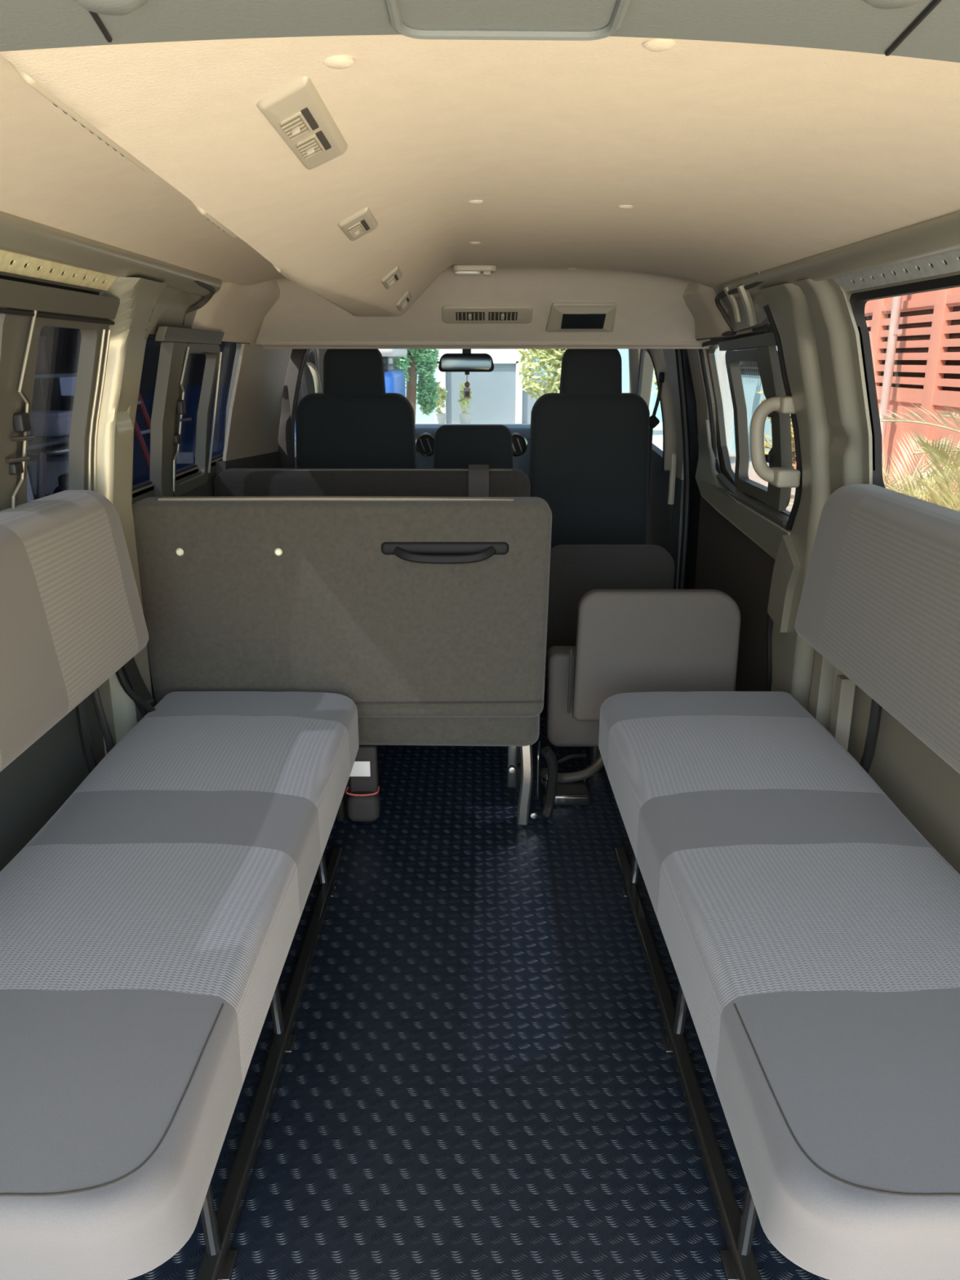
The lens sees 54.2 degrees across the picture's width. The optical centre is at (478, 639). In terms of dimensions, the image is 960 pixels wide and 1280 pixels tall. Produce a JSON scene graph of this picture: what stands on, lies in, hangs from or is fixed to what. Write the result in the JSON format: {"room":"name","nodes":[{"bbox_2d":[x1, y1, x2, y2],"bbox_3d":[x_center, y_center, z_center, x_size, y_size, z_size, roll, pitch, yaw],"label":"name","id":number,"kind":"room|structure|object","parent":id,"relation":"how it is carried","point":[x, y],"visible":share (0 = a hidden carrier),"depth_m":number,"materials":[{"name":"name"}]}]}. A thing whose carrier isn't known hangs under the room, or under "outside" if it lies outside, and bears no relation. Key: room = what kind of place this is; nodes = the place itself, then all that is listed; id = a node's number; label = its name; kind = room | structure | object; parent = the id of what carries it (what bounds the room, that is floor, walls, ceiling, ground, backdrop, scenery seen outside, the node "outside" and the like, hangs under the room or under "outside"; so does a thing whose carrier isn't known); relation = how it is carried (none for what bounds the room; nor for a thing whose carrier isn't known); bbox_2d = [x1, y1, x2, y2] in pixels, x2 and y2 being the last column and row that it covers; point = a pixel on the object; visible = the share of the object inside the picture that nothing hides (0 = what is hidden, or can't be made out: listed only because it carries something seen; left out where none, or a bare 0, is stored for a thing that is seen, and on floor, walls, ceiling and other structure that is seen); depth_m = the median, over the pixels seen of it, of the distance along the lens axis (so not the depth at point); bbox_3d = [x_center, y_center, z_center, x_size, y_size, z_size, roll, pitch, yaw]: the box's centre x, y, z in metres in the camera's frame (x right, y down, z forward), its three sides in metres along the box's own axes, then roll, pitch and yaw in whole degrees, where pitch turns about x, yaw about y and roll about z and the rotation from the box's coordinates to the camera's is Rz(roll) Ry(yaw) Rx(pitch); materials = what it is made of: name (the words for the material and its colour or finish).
{"room":"vehicle interior","nodes":[
{"label":"vehicle interior","id":0,"kind":"room"},
{"bbox_2d":[0,211,292,871],"bbox_3d":[-0.730,-0.188,2.251,0.240,1.430,3.980,0,17,0],"label":"wall","id":1,"kind":"structure","parent":0,"point":[152,293],"depth_m":1.95,"materials":[{"name":"grey plastic"}]},
{"bbox_2d":[0,275,119,511],"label":"window","id":2,"kind":"structure","parent":1,"relation":"in","point":[26,306],"depth_m":1.57,"materials":[{"name":"grey metal"}]},
{"bbox_2d":[90,688,115,751],"bbox_3d":[-0.780,0.168,1.950,0.016,0.302,0.061,8,19,25],"label":"tube","id":3,"kind":"object","parent":1,"relation":"attached to","point":[96,700],"visible":0.38,"depth_m":1.94,"materials":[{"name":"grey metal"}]},
{"bbox_2d":[115,657,156,717],"bbox_3d":[-0.752,0.093,2.068,0.085,0.320,0.142,15,22,41],"label":"belt","id":4,"kind":"object","parent":1,"relation":"attached to","point":[129,677],"visible":0.47,"depth_m":2.06,"materials":[{"name":"black fabric"}]},
{"bbox_2d":[132,326,249,497],"bbox_3d":[-0.780,-0.644,2.636,0.148,0.422,1.060,0,17,0],"label":"window","id":5,"kind":"structure","parent":1,"relation":"in","point":[168,404],"depth_m":2.39,"materials":[{"name":"black metal"}]},
{"bbox_2d":[278,385,294,468],"bbox_3d":[-0.781,-0.759,3.801,0.078,0.576,0.082,0,17,0],"label":"belt","id":6,"kind":"object","parent":1,"relation":"attached to","point":[285,433],"visible":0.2,"depth_m":3.76,"materials":[{"name":"grey fabric"}]},
{"bbox_2d":[284,348,319,468],"bbox_3d":[-0.781,-0.788,4.394,0.158,1.190,0.929,0,17,0],"label":"door","id":7,"kind":"structure","parent":1,"relation":"in","point":[299,358],"depth_m":3.89,"materials":[{"name":"plastic"}]},
{"bbox_2d":[306,362,321,392],"bbox_3d":[-0.732,-1.155,4.216,0.069,0.210,0.066,-14,22,-40],"label":"grip","id":8,"kind":"object","parent":7,"relation":"attached to","point":[312,366],"visible":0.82,"depth_m":4.18,"materials":[{"name":"beige plastic"}]},
{"bbox_2d":[414,423,530,476],"bbox_3d":[0.000,-0.643,4.694,1.623,0.840,0.463,0,17,0],"label":"dashboard","id":9,"kind":"object","parent":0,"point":[424,433],"visible":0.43,"depth_m":4.40,"materials":[{"name":"grey plastic"}]},
{"bbox_2d":[415,432,434,456],"bbox_3d":[-0.247,-0.913,4.386,0.112,0.112,0.028,0,17,0],"label":"air vent","id":10,"kind":"object","parent":9,"relation":"attached to","point":[424,442],"depth_m":4.38,"materials":[{"name":"black plastic"}]},
{"bbox_2d":[511,432,528,456],"bbox_3d":[0.175,-0.913,4.386,0.112,0.112,0.028,0,17,0],"label":"air vent","id":11,"kind":"object","parent":9,"relation":"attached to","point":[520,440],"depth_m":4.38,"materials":[{"name":"black plastic"}]},
{"bbox_2d":[128,677,829,1279],"bbox_3d":[0.000,0.320,2.992,1.660,0.031,4.450,0,17,0],"label":"floor","id":12,"kind":"structure","parent":0,"point":[478,1080],"depth_m":1.57,"materials":[{"name":"blue rubber"}]},
{"bbox_2d":[0,489,359,1279],"bbox_3d":[-0.547,0.276,1.503,0.533,0.910,1.484,0,17,0],"label":"bench","id":13,"kind":"object","parent":12,"relation":"on","point":[148,928],"visible":1,"depth_m":1.34,"materials":[{"name":"fabric"}]},
{"bbox_2d":[132,496,558,826],"bbox_3d":[-0.299,0.012,2.490,1.008,0.848,0.616,0,17,0],"label":"seat","id":14,"kind":"object","parent":12,"relation":"on","point":[429,614],"visible":0.84,"depth_m":2.18,"materials":[{"name":"grey fabric"}]},
{"bbox_2d":[336,744,380,821],"bbox_3d":[-0.309,0.370,2.404,0.111,0.198,0.076,0,17,0],"label":"bundle","id":15,"kind":"object","parent":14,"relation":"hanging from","point":[363,804],"visible":0.75,"depth_m":2.40,"materials":[{"name":"grey fabric"}]},
{"bbox_2d":[357,714,539,746],"bbox_3d":[-0.323,0.140,2.578,0.953,0.130,0.520,0,17,0],"label":"seat cushion","id":16,"kind":"object","parent":14,"relation":"on","point":[452,731],"depth_m":2.33,"materials":[{"name":"grey fabric"}]},
{"bbox_2d":[295,348,417,468],"bbox_3d":[-0.492,-0.644,4.049,0.500,1.212,0.612,0,17,0],"label":"seat","id":17,"kind":"object","parent":12,"relation":"on","point":[354,423],"visible":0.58,"depth_m":3.68,"materials":[{"name":"black fabric"}]},
{"bbox_2d":[213,468,530,497],"bbox_3d":[-0.328,-0.200,3.236,0.973,0.827,0.575,0,17,0],"label":"seat","id":18,"kind":"object","parent":12,"relation":"on","point":[441,482],"visible":0.23,"depth_m":2.86,"materials":[{"name":"fabric"}]},
{"bbox_2d":[468,464,488,497],"bbox_3d":[0.000,-0.472,2.907,0.062,0.138,0.141,0,17,0],"label":"belt","id":19,"kind":"object","parent":18,"relation":"on","point":[478,474],"visible":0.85,"depth_m":2.84,"materials":[{"name":"grey fabric"}]},
{"bbox_2d":[433,424,513,468],"bbox_3d":[-0.022,-0.503,4.129,0.343,0.895,0.500,0,17,0],"label":"seat","id":20,"kind":"object","parent":12,"relation":"on","point":[455,446],"visible":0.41,"depth_m":3.79,"materials":[{"name":"black fabric"}]},
{"bbox_2d":[539,753,604,805],"bbox_3d":[0.260,0.353,2.539,0.195,0.167,0.178,0,17,0],"label":"seat hinge","id":21,"kind":"object","parent":12,"relation":"on","point":[572,789],"visible":0.66,"depth_m":2.51,"materials":[{"name":"grey metal"}]},
{"bbox_2d":[528,348,649,548],"bbox_3d":[0.443,-0.644,4.049,0.500,1.212,0.612,0,17,0],"label":"passenger seat","id":22,"kind":"object","parent":12,"relation":"on","point":[588,452],"visible":0.59,"depth_m":3.71,"materials":[{"name":"black fabric"}]},
{"bbox_2d":[545,544,674,677],"bbox_3d":[0.402,-0.062,3.239,0.493,0.562,0.239,0,17,0],"label":"seat","id":23,"kind":"object","parent":12,"relation":"on","point":[575,570],"visible":0.25,"depth_m":3.09,"materials":[{"name":"fabric"}]},
{"bbox_2d":[545,589,741,768],"bbox_3d":[0.444,0.122,2.615,0.497,0.567,0.239,0,17,0],"label":"seat","id":24,"kind":"object","parent":12,"relation":"on","point":[628,641],"visible":0.73,"depth_m":2.48,"materials":[{"name":"grey fabric"}]},
{"bbox_2d":[545,645,599,746],"bbox_3d":[0.418,0.161,2.679,0.447,0.280,0.100,0,17,0],"label":"seat cushion","id":25,"kind":"object","parent":24,"relation":"on","point":[562,730],"depth_m":2.65,"materials":[{"name":"grey fabric"}]},
{"bbox_2d":[598,484,959,1279],"bbox_3d":[0.546,0.276,1.503,0.530,0.910,1.482,0,17,0],"label":"bench","id":26,"kind":"object","parent":12,"relation":"on","point":[811,931],"visible":1,"depth_m":1.34,"materials":[{"name":"fabric"}]},
{"bbox_2d":[0,35,959,348],"bbox_3d":[0.000,-0.709,1.844,1.623,0.233,2.740,0,17,0],"label":"ceiling","id":27,"kind":"structure","parent":0,"point":[629,172],"depth_m":1.19,"materials":[{"name":"fabric"}]},
{"bbox_2d":[8,60,150,172],"bbox_3d":[-0.363,-0.486,0.872,0.025,0.045,0.280,0,17,0],"label":"outlet","id":28,"kind":"object","parent":27,"relation":"attached to","point":[56,102],"visible":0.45,"depth_m":0.83,"materials":[{"name":"beige plastic"}]},
{"bbox_2d":[189,199,237,238],"bbox_3d":[-0.363,-0.582,1.287,0.025,0.038,0.171,0,17,0],"label":"outlet","id":29,"kind":"object","parent":27,"relation":"attached to","point":[201,211],"visible":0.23,"depth_m":1.26,"materials":[{"name":"beige plastic"}]},
{"bbox_2d":[271,262,297,284],"bbox_3d":[-0.363,-0.689,1.746,0.025,0.038,0.161,0,17,0],"label":"outlet","id":30,"kind":"object","parent":27,"relation":"attached to","point":[281,272],"visible":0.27,"depth_m":1.72,"materials":[{"name":"beige plastic"}]},
{"bbox_2d":[256,76,347,169],"bbox_3d":[-0.178,-0.527,0.965,0.059,0.032,0.302,0,17,0],"label":"ceiling air vent","id":31,"kind":"object","parent":27,"relation":"attached to","point":[297,112],"visible":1,"depth_m":0.92,"materials":[{"name":"beige plastic"}]},
{"bbox_2d":[337,207,377,240],"bbox_3d":[-0.194,-0.667,1.502,0.056,0.034,0.191,0,17,0],"label":"outlet","id":32,"kind":"object","parent":27,"relation":"attached to","point":[362,222],"visible":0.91,"depth_m":1.48,"materials":[{"name":"beige plastic"}]},
{"bbox_2d":[380,266,401,288],"bbox_3d":[-0.197,-0.812,2.095,0.045,0.043,0.155,0,17,0],"label":"outlet","id":33,"kind":"object","parent":27,"relation":"attached to","point":[391,278],"visible":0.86,"depth_m":2.07,"materials":[{"name":"beige plastic"}]},
{"bbox_2d":[395,290,411,311],"bbox_3d":[-0.198,-0.888,2.448,0.041,0.048,0.149,0,17,0],"label":"outlet","id":34,"kind":"object","parent":27,"relation":"attached to","point":[405,300],"visible":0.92,"depth_m":2.42,"materials":[{"name":"beige plastic"}]},
{"bbox_2d":[452,265,496,275],"bbox_3d":[-0.012,-1.051,2.671,0.125,0.026,0.070,0,17,0],"label":"recessed light","id":35,"kind":"object","parent":27,"relation":"in","point":[486,270],"visible":1,"depth_m":2.64,"materials":[{"name":"beige plastic"}]},
{"bbox_2d":[483,271,491,275],"bbox_3d":[0.024,-1.041,2.661,0.023,0.013,0.025,0,17,0],"label":"switch","id":36,"kind":"object","parent":35,"relation":"attached to","point":[485,273],"depth_m":2.65,"materials":[{"name":"beige plastic"}]},
{"bbox_2d":[441,305,533,323],"bbox_3d":[0.027,-1.040,2.994,0.288,0.054,0.079,0,17,0],"label":"ceiling vent","id":37,"kind":"object","parent":27,"relation":"in","point":[451,313],"visible":1,"depth_m":2.98,"materials":[{"name":"beige plastic"}]},
{"bbox_2d":[546,302,616,332],"bbox_3d":[0.331,-1.036,3.007,0.222,0.089,0.133,0,17,0],"label":"display","id":38,"kind":"object","parent":27,"relation":"attached to","point":[564,317],"visible":1,"depth_m":2.98,"materials":[{"name":"beige plastic"}]},
{"bbox_2d":[662,210,959,874],"bbox_3d":[0.735,-0.188,2.251,0.250,1.430,3.980,0,17,0],"label":"wall","id":39,"kind":"structure","parent":0,"point":[805,302],"depth_m":2.04,"materials":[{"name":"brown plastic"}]},
{"bbox_2d":[317,348,639,394],"bbox_3d":[0.000,-1.252,4.443,1.647,0.605,0.672,0,17,0],"label":"trim","id":40,"kind":"structure","parent":39,"relation":"attached to","point":[633,353],"depth_m":4.36,"materials":[{"name":"beige plastic"}]},
{"bbox_3d":[0.000,-1.282,4.527,1.600,0.520,0.710,0,17,0],"label":"window","id":41,"kind":"structure","parent":40,"relation":"attached to","visible":0},
{"bbox_2d":[438,348,493,372],"bbox_3d":[-0.055,-1.285,4.122,0.246,0.203,0.044,0,17,0],"label":"mirror","id":42,"kind":"object","parent":41,"relation":"attached to","point":[466,361],"visible":0.97,"depth_m":4.12,"materials":[{"name":"black plastic"}]},
{"bbox_2d":[440,355,491,369],"bbox_3d":[-0.055,-1.219,4.121,0.222,0.063,0.003,0,17,0],"label":"mirror glass","id":43,"kind":"object","parent":42,"relation":"attached to","point":[447,362],"depth_m":4.12,"materials":[{"name":"grey"}]},
{"bbox_2d":[463,371,470,398],"bbox_3d":[-0.051,-1.129,4.147,0.024,0.115,0.024,-16,23,-43],"label":"hanging ornament","id":44,"kind":"object","parent":42,"relation":"hanging from","point":[466,390],"visible":1,"depth_m":4.15,"materials":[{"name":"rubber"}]},
{"bbox_2d":[465,391,469,396],"bbox_3d":[-0.051,-1.090,4.155,0.019,0.022,0.002,0,17,0],"label":"picture","id":45,"kind":"object","parent":44,"relation":"attached to","point":[467,393],"depth_m":4.15,"materials":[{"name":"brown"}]},
{"bbox_2d":[0,0,959,62],"bbox_3d":[-0.009,-0.349,0.458,1.493,0.166,0.556,-2,17,-6],"label":"trim","id":46,"kind":"structure","parent":39,"relation":"attached to","point":[930,29],"depth_m":0.67,"materials":[{"name":"grey plastic"}]},
{"bbox_2d":[250,341,711,346],"bbox_3d":[0.000,-1.005,3.170,1.600,0.023,0.050,0,17,0],"label":"trim","id":47,"kind":"structure","parent":39,"relation":"attached to","point":[262,343],"depth_m":3.15,"materials":[{"name":"beige plastic"}]},
{"bbox_2d":[647,372,664,512],"bbox_3d":[0.722,-0.728,3.913,0.067,0.750,0.045,0,17,0],"label":"belt","id":48,"kind":"object","parent":39,"relation":"attached to","point":[654,420],"visible":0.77,"depth_m":3.85,"materials":[{"name":"grey fabric"}]},
{"bbox_2d":[636,348,676,554],"bbox_3d":[0.781,-0.788,4.394,0.158,1.190,0.929,0,17,0],"label":"door","id":49,"kind":"structure","parent":39,"relation":"in","point":[660,514],"depth_m":4.13,"materials":[{"name":"plastic"}]},
{"bbox_2d":[686,323,792,691],"bbox_3d":[0.799,-0.347,3.007,0.142,1.240,1.240,0,17,0],"label":"door","id":50,"kind":"structure","parent":39,"relation":"in","point":[743,521],"depth_m":2.91,"materials":[{"name":"grey paint"}]},
{"bbox_2d":[750,395,800,487],"bbox_3d":[0.727,-0.486,2.296,0.110,0.215,0.098,0,17,0],"label":"handle","id":51,"kind":"object","parent":39,"relation":"attached to","point":[779,477],"visible":0.94,"depth_m":2.29,"materials":[{"name":"beige plastic"}]},
{"bbox_2d":[849,274,959,488],"bbox_3d":[0.784,-0.306,1.310,0.139,0.435,1.285,0,17,0],"label":"window","id":52,"kind":"structure","parent":39,"relation":"in","point":[858,300],"depth_m":1.85,"materials":[{"name":"black rubber"}]},
{"label":"outside","id":53,"kind":"structure","parent":0,"visible":0},
{"bbox_3d":[-5.100,-0.795,8.217,5.800,0.010,13.800,0,17,0],"label":"floor","id":54,"kind":"structure","parent":53,"visible":0},
{"bbox_2d":[26,468,34,502],"bbox_3d":[-2.850,-1.208,5.327,0.230,2.442,0.900,0,17,0],"label":"leaning board","id":55,"kind":"object","parent":54,"relation":"on","point":[29,493],"visible":0.02,"depth_m":5.84,"materials":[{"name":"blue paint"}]},
{"bbox_2d":[26,448,69,498],"bbox_3d":[-2.900,-0.879,6.678,0.510,1.035,1.560,0,17,0],"label":"motor scooter","id":56,"kind":"object","parent":54,"relation":"on","point":[63,479],"visible":0.2,"depth_m":6.21,"materials":[{"name":"black metal"}]},
{"bbox_2d":[26,372,77,499],"bbox_3d":[-3.950,-2.035,8.264,0.640,2.340,1.840,0,17,0],"label":"storage rack","id":57,"kind":"object","parent":54,"relation":"on","point":[39,442],"visible":0.1,"depth_m":8.26,"materials":[{"name":"grey metal"}]},
{"bbox_2d":[32,493,49,499],"bbox_3d":[-3.950,-1.254,8.497,0.640,0.030,1.840,0,17,0],"label":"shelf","id":58,"kind":"object","parent":57,"relation":"attached to","point":[34,495],"depth_m":8.74,"materials":[{"name":"grey metal"}]},
{"bbox_2d":[26,457,68,494],"bbox_3d":[-3.950,-1.565,8.926,0.460,0.310,0.460,0,17,0],"label":"storage box","id":59,"kind":"object","parent":57,"relation":"on","point":[55,466],"visible":0.41,"depth_m":8.71,"materials":[{"name":"white paint"}]},
{"bbox_2d":[26,435,69,449],"bbox_3d":[-3.950,-1.781,8.339,0.640,0.030,1.840,0,17,0],"label":"shelf","id":60,"kind":"object","parent":57,"relation":"attached to","point":[39,442],"depth_m":8.03,"materials":[{"name":"grey metal"}]},
{"bbox_2d":[30,410,72,436],"bbox_3d":[-3.950,-1.973,8.543,0.460,0.210,0.460,0,17,0],"label":"storage box","id":61,"kind":"object","parent":57,"relation":"on","point":[42,423],"visible":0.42,"depth_m":8.35,"materials":[{"name":"white paint"}]},
{"bbox_2d":[35,372,77,378],"bbox_3d":[-3.950,-2.308,8.182,0.640,0.030,1.840,0,17,0],"label":"shelf","id":62,"kind":"object","parent":57,"relation":"attached to","point":[48,375],"depth_m":8.17,"materials":[{"name":"grey metal"}]},
{"bbox_2d":[52,485,66,493],"bbox_3d":[-3.350,-0.987,7.794,0.259,0.628,0.620,0,17,0],"label":"tyre","id":63,"kind":"object","parent":54,"relation":"on","point":[58,489],"visible":0.05,"depth_m":7.59,"materials":[{"name":"black rubber"}]},
{"bbox_2d":[133,391,151,471],"bbox_3d":[-3.600,-2.638,9.544,0.850,2.735,0.460,0,17,0],"label":"ladder","id":64,"kind":"object","parent":54,"relation":"on","point":[137,431],"visible":0.09,"depth_m":9.56,"materials":[{"name":"metal"}]},
{"bbox_2d":[26,326,306,475],"bbox_3d":[-4.800,-2.347,7.648,4.400,3.290,14.400,0,17,0],"label":"building","id":65,"kind":"structure","parent":54,"relation":"on","point":[62,345],"depth_m":14.17,"materials":[{"name":"blue"}]},
{"bbox_2d":[59,377,76,395],"bbox_3d":[-6.205,-3.887,14.259,0.310,0.330,0.030,0,17,0],"label":"wall window","id":66,"kind":"structure","parent":65,"relation":"in","point":[68,384],"depth_m":14.25,"materials":[{"name":"blue glass"}]},
{"bbox_2d":[132,382,296,485],"bbox_3d":[-3.350,-2.700,12.334,1.680,1.300,4.260,0,17,0],"label":"parked car","id":67,"kind":"object","parent":54,"relation":"on","point":[186,455],"visible":0.16,"depth_m":10.95,"materials":[{"name":"blue paint"}]},
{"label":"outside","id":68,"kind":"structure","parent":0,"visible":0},
{"bbox_2d":[415,422,795,511],"bbox_3d":[0.000,-3.318,16.752,28.000,0.050,46.000,0,17,0],"label":"ground","id":69,"kind":"structure","parent":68,"point":[657,437],"depth_m":15.44,"materials":[{"name":"white"}]},
{"bbox_2d":[316,348,407,396],"bbox_3d":[-2.500,-4.845,18.539,2.000,1.850,3.100,0,17,0],"label":"minibus","id":70,"kind":"object","parent":69,"relation":"on","point":[394,377],"visible":0.2,"depth_m":17.46,"materials":[{"name":"blue paint"}]},
{"bbox_2d":[399,348,439,423],"bbox_3d":[-1.643,-6.445,21.657,1.498,3.142,1.543,0,17,0],"label":"tree","id":71,"kind":"object","parent":69,"relation":"on","point":[414,363],"visible":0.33,"depth_m":21.71,"materials":[{"name":"green plant"}]},
{"bbox_2d":[433,382,447,423],"bbox_3d":[-0.964,-5.806,23.095,0.410,1.079,0.530,0,17,0],"label":"potted plant","id":72,"kind":"object","parent":69,"relation":"on","point":[440,417],"visible":0.79,"depth_m":23.06,"materials":[{"name":"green plant"}]},
{"bbox_2d":[457,382,472,423],"bbox_3d":[-0.344,-5.806,23.095,0.410,1.079,0.530,0,17,0],"label":"potted plant","id":73,"kind":"object","parent":69,"relation":"on","point":[464,417],"visible":0.68,"depth_m":23.07,"materials":[{"name":"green plant"}]},
{"bbox_2d":[404,348,662,423],"bbox_3d":[-1.000,-8.318,23.867,16.000,5.450,0.700,0,17,0],"label":"building","id":74,"kind":"structure","parent":69,"relation":"on","point":[498,397],"depth_m":24.20,"materials":[{"name":"white paint"}]},
{"bbox_2d":[515,348,567,399],"bbox_3d":[1.680,-6.154,19.555,1.607,3.787,1.783,6,18,18],"label":"tree","id":75,"kind":"object","parent":69,"relation":"on","point":[553,357],"visible":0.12,"depth_m":19.32,"materials":[{"name":"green plant"}]},
{"bbox_2d":[652,371,660,402],"bbox_3d":[2.982,-4.469,14.309,0.920,3.568,0.916,12,20,35],"label":"tree","id":76,"kind":"object","parent":69,"relation":"on","point":[654,380],"visible":0.02,"depth_m":14.74,"materials":[{"name":"yellow plant"}]},
{"bbox_2d":[714,322,777,464],"bbox_3d":[6.675,-6.287,17.951,4.650,4.950,8.000,0,17,0],"label":"building","id":77,"kind":"structure","parent":69,"relation":"on","point":[750,375],"depth_m":16.10,"materials":[{"name":"white paint"}]},
{"bbox_2d":[756,383,796,468],"bbox_3d":[3.691,-2.369,11.044,0.867,1.409,0.845,0,17,0],"label":"shrub","id":78,"kind":"object","parent":69,"relation":"on","point":[766,444],"visible":0.06,"depth_m":10.94,"materials":[{"name":"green plant"}]},
{"bbox_2d":[791,443,796,468],"bbox_3d":[3.530,-1.698,9.329,0.905,1.106,0.675,0,17,0],"label":"shrub","id":79,"kind":"object","parent":69,"relation":"on","point":[793,451],"visible":0.02,"depth_m":9.43,"materials":[{"name":"brown plant"}]},
{"bbox_2d":[788,431,959,509],"bbox_3d":[3.386,-1.250,8.008,2.630,1.027,2.189,-15,22,-41],"label":"palm plant","id":80,"kind":"object","parent":69,"relation":"on","point":[928,473],"visible":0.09,"depth_m":7.83,"materials":[{"name":"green plant"}]},
{"bbox_2d":[792,287,959,509],"bbox_3d":[4.530,-2.432,9.345,0.120,2.500,9.220,0,17,0],"label":"building","id":81,"kind":"structure","parent":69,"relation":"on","point":[926,369],"depth_m":9.60,"materials":[{"name":"metal"}]},
{"bbox_2d":[879,295,902,450],"bbox_3d":[4.362,-2.657,10.008,0.115,2.550,0.100,0,17,0],"label":"drain pipe","id":82,"kind":"object","parent":69,"relation":"on","point":[894,331],"visible":0.53,"depth_m":9.89,"materials":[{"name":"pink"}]},
{"bbox_2d":[879,404,959,454],"bbox_3d":[3.874,-1.142,6.721,1.704,1.543,1.708,-15,22,-41],"label":"palm plant","id":83,"kind":"object","parent":69,"relation":"on","point":[893,420],"visible":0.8,"depth_m":6.60,"materials":[{"name":"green plant"}]},
{"bbox_2d":[882,428,959,511],"bbox_3d":[3.185,-0.800,6.191,2.086,1.208,1.875,-9,19,-28],"label":"palm plant","id":84,"kind":"object","parent":69,"relation":"on","point":[941,500],"visible":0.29,"depth_m":6.18,"materials":[{"name":"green plant"}]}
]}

